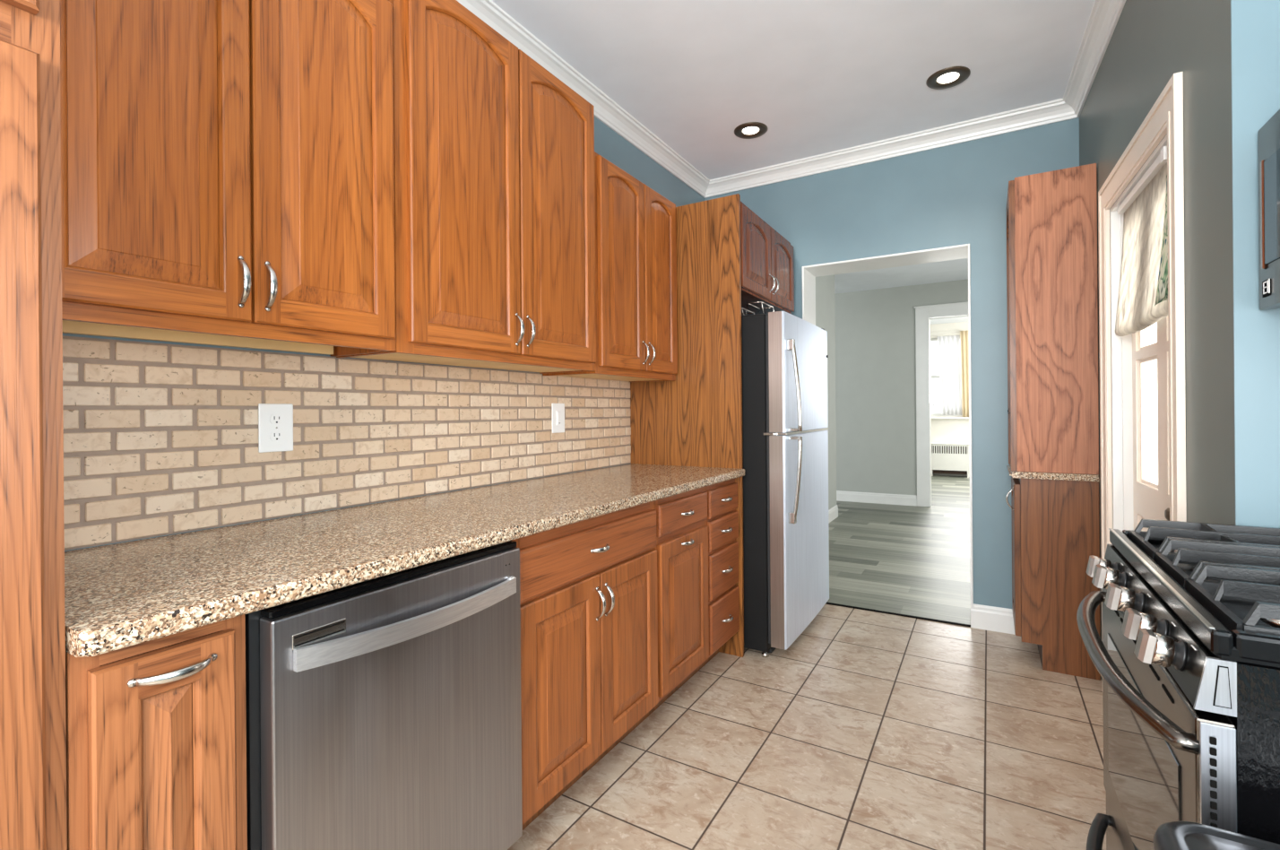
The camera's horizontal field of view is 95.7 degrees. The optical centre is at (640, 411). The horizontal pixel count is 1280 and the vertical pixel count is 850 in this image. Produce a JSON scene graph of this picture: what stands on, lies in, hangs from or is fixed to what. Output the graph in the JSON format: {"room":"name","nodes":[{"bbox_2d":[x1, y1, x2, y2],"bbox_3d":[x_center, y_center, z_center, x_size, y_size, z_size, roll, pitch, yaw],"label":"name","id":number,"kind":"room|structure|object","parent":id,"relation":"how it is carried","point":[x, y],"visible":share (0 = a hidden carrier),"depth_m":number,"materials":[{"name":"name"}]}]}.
{"room":"kitchen","nodes":[
{"label":"kitchen","id":0,"kind":"room"},
{"bbox_2d":[62,115,704,551],"bbox_3d":[-1.042,-0.169,1.666,0.120,2.790,6.185,0,0,31],"label":"wall","id":1,"kind":"structure","parent":0,"point":[609,144],"depth_m":3.15,"materials":[{"name":"teal paint"}]},
{"bbox_2d":[60,0,396,356],"bbox_3d":[-0.971,-0.642,1.338,0.340,0.956,0.749,0,0,31],"label":"upper cabinet","id":2,"kind":"object","parent":1,"relation":"attached to","point":[228,166],"visible":0.98,"depth_m":1.24,"materials":[{"name":"brown wood"}]},
{"bbox_2d":[62,335,631,550],"bbox_3d":[-0.678,0.063,2.141,0.010,0.457,2.424,0,0,31],"label":"tile backsplash","id":3,"kind":"structure","parent":1,"relation":"attached to","point":[160,439],"depth_m":1.62,"materials":[{"name":"beige tile"}]},
{"bbox_2d":[258,403,293,452],"bbox_3d":[-0.999,0.045,1.590,0.008,0.132,0.090,0,0,31],"label":"wall outlet","id":4,"kind":"object","parent":3,"relation":"attached to","point":[275,420],"visible":1,"depth_m":1.58,"materials":[{"name":"white plastic"}]},
{"bbox_2d":[269,430,283,441],"bbox_3d":[-0.996,0.068,1.588,0.002,0.029,0.035,0,0,31],"label":"receptacle","id":5,"kind":"object","parent":4,"relation":"attached to","point":[274,435],"depth_m":1.59,"materials":[{"name":"white plastic"}]},
{"bbox_2d":[269,414,283,424],"bbox_3d":[-0.997,0.022,1.588,0.002,0.029,0.035,0,0,31],"label":"receptacle","id":6,"kind":"object","parent":4,"relation":"attached to","point":[274,419],"depth_m":1.59,"materials":[{"name":"white plastic"}]},
{"bbox_2d":[551,403,564,432],"bbox_3d":[-0.370,0.031,2.634,0.011,0.134,0.090,0,0,31],"label":"dimmer switch","id":7,"kind":"object","parent":3,"relation":"attached to","point":[557,410],"visible":1,"depth_m":2.63,"materials":[{"name":"white plastic"}]},
{"bbox_2d":[336,0,596,373],"bbox_3d":[-0.535,-0.716,2.064,0.340,1.103,0.942,0,0,31],"label":"upper cabinet","id":8,"kind":"object","parent":1,"relation":"attached to","point":[495,227],"visible":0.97,"depth_m":1.87,"materials":[{"name":"brown wood"}]},
{"bbox_2d":[456,0,709,198],"bbox_3d":[-1.039,-1.522,1.500,0.076,0.085,5.915,0,0,31],"label":"trim","id":9,"kind":"structure","parent":1,"relation":"attached to","point":[605,109],"depth_m":2.84,"materials":[{"name":"white paint"}]},
{"bbox_2d":[542,151,677,381],"bbox_3d":[-0.104,-0.621,2.781,0.340,0.926,0.725,0,0,31],"label":"upper cabinet","id":10,"kind":"object","parent":1,"relation":"attached to","point":[636,339],"visible":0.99,"depth_m":2.64,"materials":[{"name":"brown wood"}]},
{"bbox_2d":[740,201,794,315],"bbox_3d":[0.478,-0.841,3.429,0.673,0.449,0.932,0,0,31],"label":"upper cabinet","id":11,"kind":"object","parent":1,"relation":"attached to","point":[766,257],"visible":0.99,"depth_m":3.23,"materials":[{"name":"brown wood"}]},
{"bbox_2d":[491,0,1094,324],"bbox_3d":[1.601,-1.630,4.804,7.200,0.133,14.500,0,0,31],"label":"ceiling","id":12,"kind":"structure","parent":0,"point":[822,76],"depth_m":2.64,"materials":[{"name":"paint"}]},
{"bbox_2d":[734,121,767,138],"bbox_3d":[0.622,-1.573,3.253,0.186,0.010,0.186,0,0,31],"label":"recessed light","id":13,"kind":"object","parent":12,"relation":"in","point":[750,130],"visible":1,"depth_m":3.25,"materials":[{"name":"brown metal"}]},
{"bbox_2d":[925,66,970,89],"bbox_3d":[1.464,-1.580,2.752,0.186,0.010,0.186,0,0,31],"label":"recessed light","id":14,"kind":"object","parent":12,"relation":"in","point":[952,76],"visible":1,"depth_m":2.74,"materials":[{"name":"brown metal"}]},
{"bbox_2d":[507,475,1106,849],"bbox_3d":[1.626,1.233,4.804,7.200,0.060,14.500,0,0,31],"label":"floor","id":15,"kind":"structure","parent":0,"point":[871,730],"depth_m":2.14,"materials":[{"name":"beige tile"}]},
{"bbox_2d":[0,0,67,849],"bbox_3d":[-1.142,-0.083,0.733,0.661,2.620,0.461,0,0,31],"label":"pantry cabinet","id":16,"kind":"object","parent":15,"relation":"on","point":[33,732],"visible":1,"depth_m":0.75,"materials":[{"name":"brown wood"}]},
{"bbox_2d":[65,614,247,849],"bbox_3d":[-0.954,0.779,1.024,0.658,0.893,0.219,0,0,31],"label":"base cabinet","id":17,"kind":"object","parent":15,"relation":"on","point":[156,729],"visible":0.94,"depth_m":0.86,"materials":[{"name":"brown wood"}]},
{"bbox_2d":[244,540,522,849],"bbox_3d":[-0.717,0.777,1.380,0.658,0.883,0.622,0,0,31],"label":"dishwasher","id":18,"kind":"object","parent":15,"relation":"on","point":[384,712],"visible":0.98,"depth_m":1.17,"materials":[{"name":"silver metal"}]},
{"bbox_2d":[244,609,262,849],"bbox_3d":[-0.750,0.729,1.399,0.582,0.788,0.622,0,0,31],"label":"tub","id":19,"kind":"object","parent":18,"relation":"in","point":[254,620],"depth_m":0.99,"materials":[{"name":"black plastic"}]},
{"bbox_2d":[511,501,657,830],"bbox_3d":[-0.375,0.774,1.987,0.658,0.893,0.757,0,0,31],"label":"base cabinet","id":20,"kind":"object","parent":15,"relation":"on","point":[588,587],"visible":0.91,"depth_m":1.76,"materials":[{"name":"brown wood"}]},
{"bbox_2d":[64,463,744,657],"bbox_3d":[-0.390,0.308,1.970,0.656,0.036,2.426,0,0,31],"label":"countertop","id":21,"kind":"structure","parent":20,"relation":"on","point":[122,594],"depth_m":1.24,"materials":[{"name":"beige stone"}]},
{"bbox_2d":[634,486,709,727],"bbox_3d":[-0.065,0.771,2.507,0.654,0.893,0.452,0,0,31],"label":"base cabinet","id":22,"kind":"object","parent":15,"relation":"on","point":[681,547],"visible":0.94,"depth_m":2.32,"materials":[{"name":"brown wood"}]},
{"bbox_2d":[630,193,743,657],"bbox_3d":[0.226,0.073,3.028,0.642,2.285,0.021,0,0,31],"label":"end panel","id":23,"kind":"object","parent":15,"relation":"on","point":[694,419],"visible":0.58,"depth_m":2.95,"materials":[{"name":"brown wood"}]},
{"bbox_2d":[686,478,739,681],"bbox_3d":[0.144,0.769,2.856,0.654,0.893,0.360,0,0,31],"label":"base cabinet","id":24,"kind":"object","parent":15,"relation":"on","point":[722,521],"visible":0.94,"depth_m":2.67,"materials":[{"name":"brown wood"}]},
{"bbox_2d":[741,311,829,657],"bbox_3d":[0.601,0.357,3.356,0.888,1.710,0.902,0,0,31],"label":"refrigerator","id":25,"kind":"object","parent":15,"relation":"on","point":[784,356],"visible":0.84,"depth_m":2.87,"materials":[{"name":"metal"}]},
{"bbox_2d":[741,307,754,315],"bbox_3d":[0.528,-0.504,3.051,0.114,0.049,0.185,0,0,31],"label":"wire rack","id":26,"kind":"object","parent":25,"relation":"on","point":[743,314],"visible":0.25,"depth_m":3.05,"materials":[{"name":"silver metal"}]},
{"bbox_2d":[745,301,774,315],"bbox_3d":[0.624,-0.515,2.994,0.101,0.069,0.185,0,0,31],"label":"wire rack","id":27,"kind":"object","parent":25,"relation":"on","point":[760,301],"visible":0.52,"depth_m":2.95,"materials":[{"name":"silver metal"}]},
{"bbox_2d":[825,601,970,626],"bbox_3d":[1.456,1.202,3.465,0.910,0.006,0.024,0,0,31],"label":"trim","id":28,"kind":"structure","parent":15,"relation":"on","point":[826,602],"depth_m":3.41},
{"bbox_2d":[931,441,969,477],"bbox_3d":[5.566,0.871,10.407,0.640,0.598,0.231,0,0,31],"label":"radiator cover","id":29,"kind":"object","parent":15,"relation":"on","point":[952,458],"visible":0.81,"depth_m":10.32,"materials":[{"name":"metal"}]},
{"bbox_2d":[1005,475,1100,680],"bbox_3d":[2.008,0.756,2.853,0.351,0.887,0.428,0,0,31],"label":"base cabinet","id":30,"kind":"object","parent":15,"relation":"on","point":[1056,523],"visible":0.98,"depth_m":2.66,"materials":[{"name":"brown wood"}]},
{"bbox_2d":[1006,464,1099,481],"bbox_3d":[2.008,0.297,2.848,0.335,0.028,0.478,0,0,31],"label":"countertop","id":31,"kind":"structure","parent":30,"relation":"on","point":[1015,474],"depth_m":2.64,"materials":[{"name":"beige stone"}]},
{"bbox_2d":[1005,163,1098,474],"bbox_3d":[2.007,-0.411,2.858,0.342,1.387,0.447,0,0,31],"label":"cabinet","id":32,"kind":"object","parent":31,"relation":"on","point":[1051,216],"visible":1,"depth_m":2.66,"materials":[{"name":"brown wood"}]},
{"bbox_2d":[1076,518,1279,849],"bbox_3d":[1.207,0.729,0.938,0.778,0.956,0.761,0,0,31],"label":"gas range","id":33,"kind":"object","parent":15,"relation":"on","point":[1187,659],"visible":0.97,"depth_m":0.90,"materials":[{"name":"black metal"}]},
{"bbox_2d":[1108,527,1279,668],"bbox_3d":[1.244,0.299,0.915,0.684,0.051,0.758,0,0,31],"label":"cooktop","id":34,"kind":"object","parent":33,"relation":"in","point":[1221,627],"depth_m":0.93,"materials":[{"name":"black metal"}]},
{"bbox_2d":[1153,821,1279,849],"bbox_3d":[0.759,0.859,0.531,0.399,0.703,0.285,0,0,31],"label":"trash can","id":35,"kind":"object","parent":15,"relation":"on","point":[1173,834],"visible":1,"depth_m":0.69,"materials":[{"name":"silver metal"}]},
{"bbox_2d":[815,274,836,510],"bbox_3d":[1.398,-0.178,5.459,0.255,2.767,2.800,0,0,31],"label":"wall","id":36,"kind":"structure","parent":0,"point":[825,285],"depth_m":6.37,"materials":[{"name":"grey paint"}]},
{"bbox_2d":[828,504,838,523],"bbox_3d":[1.526,1.138,5.392,0.016,0.133,2.795,0,0,31],"label":"baseboard","id":37,"kind":"structure","parent":36,"relation":"attached to","point":[833,513],"depth_m":6.38,"materials":[{"name":"white paint"}]},
{"bbox_2d":[704,117,1079,608],"bbox_3d":[1.596,-0.192,3.532,2.720,2.790,0.270,0,0,31],"label":"wall","id":38,"kind":"structure","parent":0,"point":[954,194],"depth_m":3.22,"materials":[{"name":"teal paint"}]},
{"bbox_2d":[802,243,973,608],"bbox_3d":[1.518,0.138,3.582,0.934,2.132,0.297,0,0,31],"label":"trim","id":39,"kind":"structure","parent":38,"relation":"attached to","point":[809,272],"depth_m":3.52,"materials":[{"name":"white paint"}]},
{"bbox_2d":[704,98,1077,198],"bbox_3d":[1.333,-1.542,3.481,2.101,0.085,0.076,0,0,31],"label":"trim","id":40,"kind":"structure","parent":38,"relation":"attached to","point":[1057,110],"depth_m":3.37,"materials":[{"name":"white paint"}]},
{"bbox_2d":[970,603,1015,634],"bbox_3d":[2.057,1.135,3.095,0.499,0.130,0.016,0,0,31],"label":"baseboard","id":41,"kind":"structure","parent":38,"relation":"attached to","point":[982,617],"depth_m":3.17,"materials":[{"name":"white paint"}]},
{"bbox_2d":[834,279,968,495],"bbox_3d":[3.220,-0.194,7.479,7.200,2.767,0.140,0,0,31],"label":"wall","id":42,"kind":"structure","parent":0,"point":[876,360],"depth_m":7.47,"materials":[{"name":"grey paint"}]},
{"bbox_2d":[836,490,916,506],"bbox_3d":[1.785,1.136,8.257,3.919,0.133,0.016,0,0,31],"label":"baseboard","id":43,"kind":"structure","parent":42,"relation":"attached to","point":[841,496],"depth_m":7.48,"materials":[{"name":"white paint"}]},
{"bbox_2d":[913,301,968,507],"bbox_3d":[3.992,-0.064,7.004,1.200,2.495,0.180,0,0,31],"label":"trim","id":44,"kind":"structure","parent":42,"relation":"attached to","point":[922,313],"depth_m":7.19,"materials":[{"name":"white paint"}]},
{"bbox_2d":[930,321,969,475],"bbox_3d":[5.245,-0.211,10.847,7.200,2.767,0.200,0,0,31],"label":"wall","id":45,"kind":"structure","parent":0,"point":[943,430],"depth_m":10.50,"materials":[{"name":"beige paint"}]},
{"bbox_2d":[930,329,968,418],"bbox_3d":[5.524,-0.655,10.561,1.020,1.590,0.200,0,0,31],"label":"window","id":46,"kind":"structure","parent":45,"relation":"in","point":[936,402],"depth_m":10.68,"materials":[{"name":"beige paint"}]},
{"bbox_2d":[930,333,959,336],"bbox_3d":[5.499,-1.380,10.510,1.040,0.031,0.054,0,0,31],"label":"curtain rod","id":47,"kind":"object","parent":46,"relation":"attached to","point":[953,333],"visible":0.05,"depth_m":10.47,"materials":[{"name":"beige paint"}]},
{"bbox_2d":[937,335,962,415],"bbox_3d":[5.589,-0.645,10.446,0.390,1.430,0.014,0,0,31],"label":"sheer curtain","id":48,"kind":"object","parent":47,"relation":"hanging from","point":[948,346],"visible":1,"depth_m":10.44,"materials":[{"name":"white fabric"}]},
{"bbox_2d":[960,329,968,416],"bbox_3d":[5.781,-0.662,10.295,0.145,1.540,0.024,0,0,31],"label":"drape","id":49,"kind":"object","parent":47,"relation":"hanging from","point":[964,334],"visible":0.91,"depth_m":10.29,"materials":[{"name":"beige fabric"}]},
{"bbox_2d":[1079,0,1235,680],"bbox_3d":[1.872,-0.194,2.100,0.160,2.790,1.907,0,0,29],"label":"wall","id":50,"kind":"structure","parent":0,"point":[1151,41],"depth_m":1.51,"materials":[{"name":"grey paint"}]},
{"bbox_2d":[1063,0,1126,117],"bbox_3d":[1.759,-1.546,2.160,0.076,0.085,1.901,0,0,29],"label":"trim","id":51,"kind":"structure","parent":50,"relation":"attached to","point":[1104,15],"depth_m":2.48,"materials":[{"name":"white paint"}]},
{"bbox_2d":[1098,71,1186,640],"bbox_3d":[1.803,0.133,1.997,0.175,2.137,1.006,0,0,29],"label":"door","id":52,"kind":"structure","parent":50,"relation":"in","point":[1143,395],"depth_m":2.15,"materials":[{"name":"white paint"}]},
{"bbox_2d":[1115,145,1167,336],"bbox_3d":[1.730,-0.544,1.984,0.061,0.517,0.694,0,0,29],"label":"roman shade","id":53,"kind":"object","parent":52,"relation":"attached to","point":[1143,290],"visible":0.85,"depth_m":1.98,"materials":[{"name":"fabric"}]},
{"bbox_2d":[1230,0,1279,527],"bbox_3d":[1.586,-0.192,1.160,0.573,2.790,0.005,0,0,31],"label":"wall","id":54,"kind":"structure","parent":0,"point":[1255,24],"depth_m":1.29,"materials":[{"name":"teal paint"}]},
{"bbox_3d":[0.756,-0.184,-0.680,0.100,2.790,4.015,0,0,31],"label":"wall","id":55,"kind":"structure","parent":0,"visible":0},
{"bbox_2d":[1257,108,1279,310],"bbox_3d":[1.356,-0.421,0.848,0.438,0.398,0.754,0,0,31],"label":"microwave","id":56,"kind":"object","parent":55,"relation":"attached to","point":[1268,135],"visible":1,"depth_m":1.22,"materials":[{"name":"silver metal"}]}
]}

